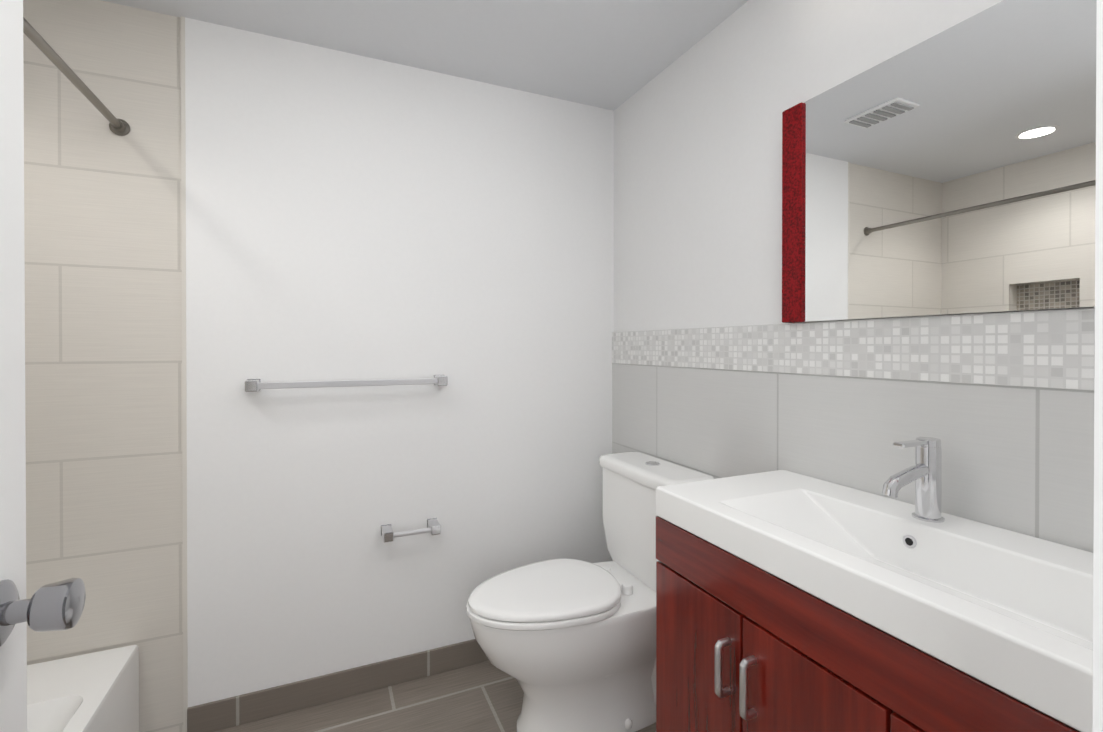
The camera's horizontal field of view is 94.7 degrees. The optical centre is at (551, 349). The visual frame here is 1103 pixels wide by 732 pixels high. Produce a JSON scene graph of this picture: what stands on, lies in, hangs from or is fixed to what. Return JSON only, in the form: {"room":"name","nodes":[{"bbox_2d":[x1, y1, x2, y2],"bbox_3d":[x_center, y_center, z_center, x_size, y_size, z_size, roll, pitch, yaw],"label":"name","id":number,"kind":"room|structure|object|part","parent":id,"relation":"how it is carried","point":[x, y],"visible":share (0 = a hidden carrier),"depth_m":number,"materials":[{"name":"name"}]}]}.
{"room":"bathroom","nodes":[
{"label":"bathroom","id":0,"kind":"room"},
{"bbox_2d":[185,17,613,706],"bbox_3d":[-0.397,0.086,1.929,1.617,2.196,0.108,0,0,-24],"label":"wall","id":1,"kind":"structure","parent":0,"point":[353,217],"depth_m":1.77,"materials":[{"name":"white paint"}]},
{"bbox_2d":[23,0,182,731],"bbox_3d":[-1.579,0.089,1.409,0.965,2.196,0.101,0,0,-24],"label":"wall tile","id":2,"kind":"structure","parent":1,"relation":"attached to","point":[103,334],"depth_m":1.48,"materials":[{"name":"beige tile"}]},
{"bbox_2d":[23,17,129,135],"bbox_3d":[-0.916,-0.645,0.707,0.049,0.049,1.712,0,0,-24],"label":"rail","id":3,"kind":"object","parent":2,"relation":"attached to","point":[119,127],"visible":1,"depth_m":1.21,"materials":[{"name":"silver metal"}]},
{"bbox_2d":[181,16,187,731],"bbox_3d":[-1.120,0.088,1.552,0.011,2.196,0.009,0,0,-24],"label":"trim","id":4,"kind":"structure","parent":1,"relation":"attached to","point":[184,391],"depth_m":1.55,"materials":[{"name":"white"}]},
{"bbox_2d":[187,639,485,731],"bbox_3d":[-0.681,1.140,1.744,0.943,0.090,0.011,0,0,-24],"label":"baseboard","id":5,"kind":"structure","parent":1,"relation":"attached to","point":[218,715],"depth_m":1.71,"materials":[{"name":"tile"}]},
{"bbox_2d":[245,375,446,391],"bbox_3d":[-0.668,0.113,1.712,0.626,0.038,0.068,0,0,-24],"label":"towel rail","id":6,"kind":"object","parent":1,"relation":"attached to","point":[253,385],"visible":1,"depth_m":1.67,"materials":[{"name":"silver metal"}]},
{"bbox_3d":[-0.936,0.113,1.591,0.034,0.034,0.065,0,0,-24],"label":"post","id":7,"kind":"part","parent":6,"relation":"part of","materials":[{"name":"silver metal"}]},
{"bbox_3d":[-0.398,0.112,1.830,0.034,0.034,0.065,0,0,-24],"label":"post","id":8,"kind":"part","parent":6,"relation":"part of","materials":[{"name":"silver metal"}]},
{"bbox_2d":[381,518,440,541],"bbox_3d":[-0.493,0.634,1.786,0.195,0.036,0.080,0,0,-24],"label":"paper holder","id":9,"kind":"object","parent":1,"relation":"attached to","point":[388,534],"visible":1,"depth_m":1.76,"materials":[{"name":"silver metal"}]},
{"bbox_3d":[-0.565,0.634,1.752,0.032,0.032,0.076,0,0,-24],"label":"post","id":10,"kind":"part","parent":9,"relation":"part of","materials":[{"name":"silver metal"}]},
{"bbox_3d":[-0.419,0.634,1.817,0.032,0.032,0.076,0,0,-24],"label":"post","id":11,"kind":"part","parent":9,"relation":"part of","materials":[{"name":"silver metal"}]},
{"bbox_2d":[102,0,748,110],"bbox_3d":[-0.435,-1.033,0.821,2.582,0.054,2.092,0,0,-24],"label":"ceiling","id":12,"kind":"structure","parent":0,"point":[613,55],"depth_m":1.62,"materials":[{"name":"white paint"}]},
{"bbox_2d":[215,660,655,731],"bbox_3d":[-0.383,1.218,0.713,2.582,0.054,2.354,0,0,-24],"label":"floor","id":13,"kind":"structure","parent":0,"point":[485,696],"depth_m":1.67,"materials":[{"name":"tile"}]},
{"bbox_2d":[27,645,138,731],"bbox_3d":[-1.214,1.035,0.584,0.734,0.313,1.705,0,0,-24],"label":"bathtub","id":14,"kind":"object","parent":13,"relation":"on","point":[95,692],"visible":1,"depth_m":1.33,"materials":[{"name":"white ceramic"}]},
{"bbox_2d":[466,451,713,731],"bbox_3d":[0.092,0.786,1.623,0.734,0.799,0.463,0,0,-24],"label":"toilet","id":15,"kind":"object","parent":13,"relation":"on","point":[569,645],"visible":0.9,"depth_m":1.52,"materials":[{"name":"white ceramic"}]},
{"bbox_3d":[-0.025,0.763,1.571,0.477,0.019,0.365,0,0,-24],"label":"seat","id":16,"kind":"part","parent":15,"relation":"part of","materials":[{"name":"white plastic"}]},
{"bbox_3d":[-0.022,0.741,1.573,0.475,0.024,0.358,0,0,-24],"label":"lid","id":17,"kind":"part","parent":15,"relation":"part of","materials":[{"name":"white plastic"}]},
{"bbox_3d":[0.073,0.980,1.616,0.675,0.412,0.360,0,0,-24],"label":"bowl","id":18,"kind":"part","parent":15,"relation":"part of","materials":[{"name":"white ceramic"}]},
{"bbox_3d":[0.345,0.606,1.735,0.168,0.345,0.441,0,0,-24],"label":"tank","id":19,"kind":"part","parent":15,"relation":"part of","materials":[{"name":"white ceramic"}]},
{"bbox_2d":[656,437,1092,731],"bbox_3d":[0.578,0.679,0.896,0.441,1.021,0.806,0,0,-24],"label":"bathroom vanity","id":20,"kind":"object","parent":13,"relation":"on","point":[787,601],"visible":1,"depth_m":0.84,"materials":[{"name":"red wood"}]},
{"bbox_3d":[0.304,0.794,1.069,0.016,0.600,0.263,0,0,-24],"label":"door","id":21,"kind":"part","parent":20,"relation":"part of","materials":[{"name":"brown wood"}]},
{"bbox_3d":[0.324,0.604,0.964,0.032,0.109,0.014,0,0,-24],"label":"handle","id":22,"kind":"part","parent":20,"relation":"part of","materials":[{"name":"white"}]},
{"bbox_3d":[0.349,0.605,0.906,0.032,0.109,0.014,0,0,-24],"label":"handle","id":23,"kind":"part","parent":20,"relation":"part of","materials":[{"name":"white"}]},
{"bbox_3d":[0.413,0.795,0.823,0.016,0.600,0.263,0,0,-24],"label":"door","id":24,"kind":"part","parent":20,"relation":"part of","materials":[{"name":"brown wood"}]},
{"bbox_3d":[0.522,0.797,0.578,0.016,0.600,0.263,0,0,-24],"label":"door","id":25,"kind":"part","parent":20,"relation":"part of","materials":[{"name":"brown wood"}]},
{"bbox_2d":[882,437,944,522],"bbox_3d":[0.668,0.244,0.943,0.150,0.151,0.050,0,0,-24],"label":"faucet","id":26,"kind":"object","parent":20,"relation":"on","point":[926,472],"depth_m":0.95,"materials":[{"name":"silver metal"}]},
{"bbox_2d":[614,0,1094,331],"bbox_3d":[0.717,0.090,1.279,0.108,2.196,1.984,0,0,-24],"label":"wall","id":27,"kind":"structure","parent":0,"point":[697,184],"depth_m":1.55,"materials":[{"name":"white paint"}]},
{"bbox_2d":[612,363,1093,560],"bbox_3d":[0.608,0.625,1.386,0.007,1.125,1.706,0,0,-24],"label":"wall tiles","id":28,"kind":"structure","parent":27,"relation":"attached to","point":[1018,459],"depth_m":1.12,"materials":[{"name":"grey tile"}]},
{"bbox_2d":[612,308,1094,390],"bbox_3d":[0.607,-0.003,1.383,0.009,0.130,1.706,0,0,-24],"label":"mosaic tile border","id":29,"kind":"object","parent":27,"relation":"attached to","point":[1050,349],"depth_m":1.06,"materials":[{"name":"grey tile"}]},
{"bbox_2d":[782,0,1096,322],"bbox_3d":[0.771,-0.344,0.986,0.028,0.552,0.769,0,0,-24],"label":"mirror","id":30,"kind":"object","parent":27,"relation":"attached to","point":[951,170],"visible":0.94,"depth_m":0.97,"materials":[{"name":"clear glass"}]},
{"bbox_3d":[0.627,-0.346,1.310,0.028,0.552,0.059,0,0,-24],"label":"frame","id":31,"kind":"part","parent":30,"relation":"part of","materials":[{"name":"red paint"}]},
{"bbox_2d":[1092,0,1102,731],"bbox_3d":[0.696,0.094,0.396,0.647,2.196,0.171,0,0,-24],"label":"door frame","id":32,"kind":"structure","parent":0,"point":[1098,581],"depth_m":0.34,"materials":[{"name":"white paint"}]},
{"bbox_3d":[-0.760,0.099,-0.403,0.990,2.196,0.108,0,0,-24],"label":"wall","id":33,"kind":"structure","parent":0,"visible":0},
{"bbox_2d":[0,0,85,731],"bbox_3d":[-0.424,0.175,0.232,0.104,2.014,0.769,0,0,-24],"label":"door leaf","id":34,"kind":"structure","parent":33,"relation":"in","point":[13,682],"depth_m":0.55,"materials":[{"name":"white"}]},
{"bbox_3d":[-0.538,0.272,0.533,0.068,0.067,0.067,0,0,-24],"label":"inside door knob","id":35,"kind":"part","parent":34,"relation":"part of","materials":[{"name":"silver metal"}]}
]}

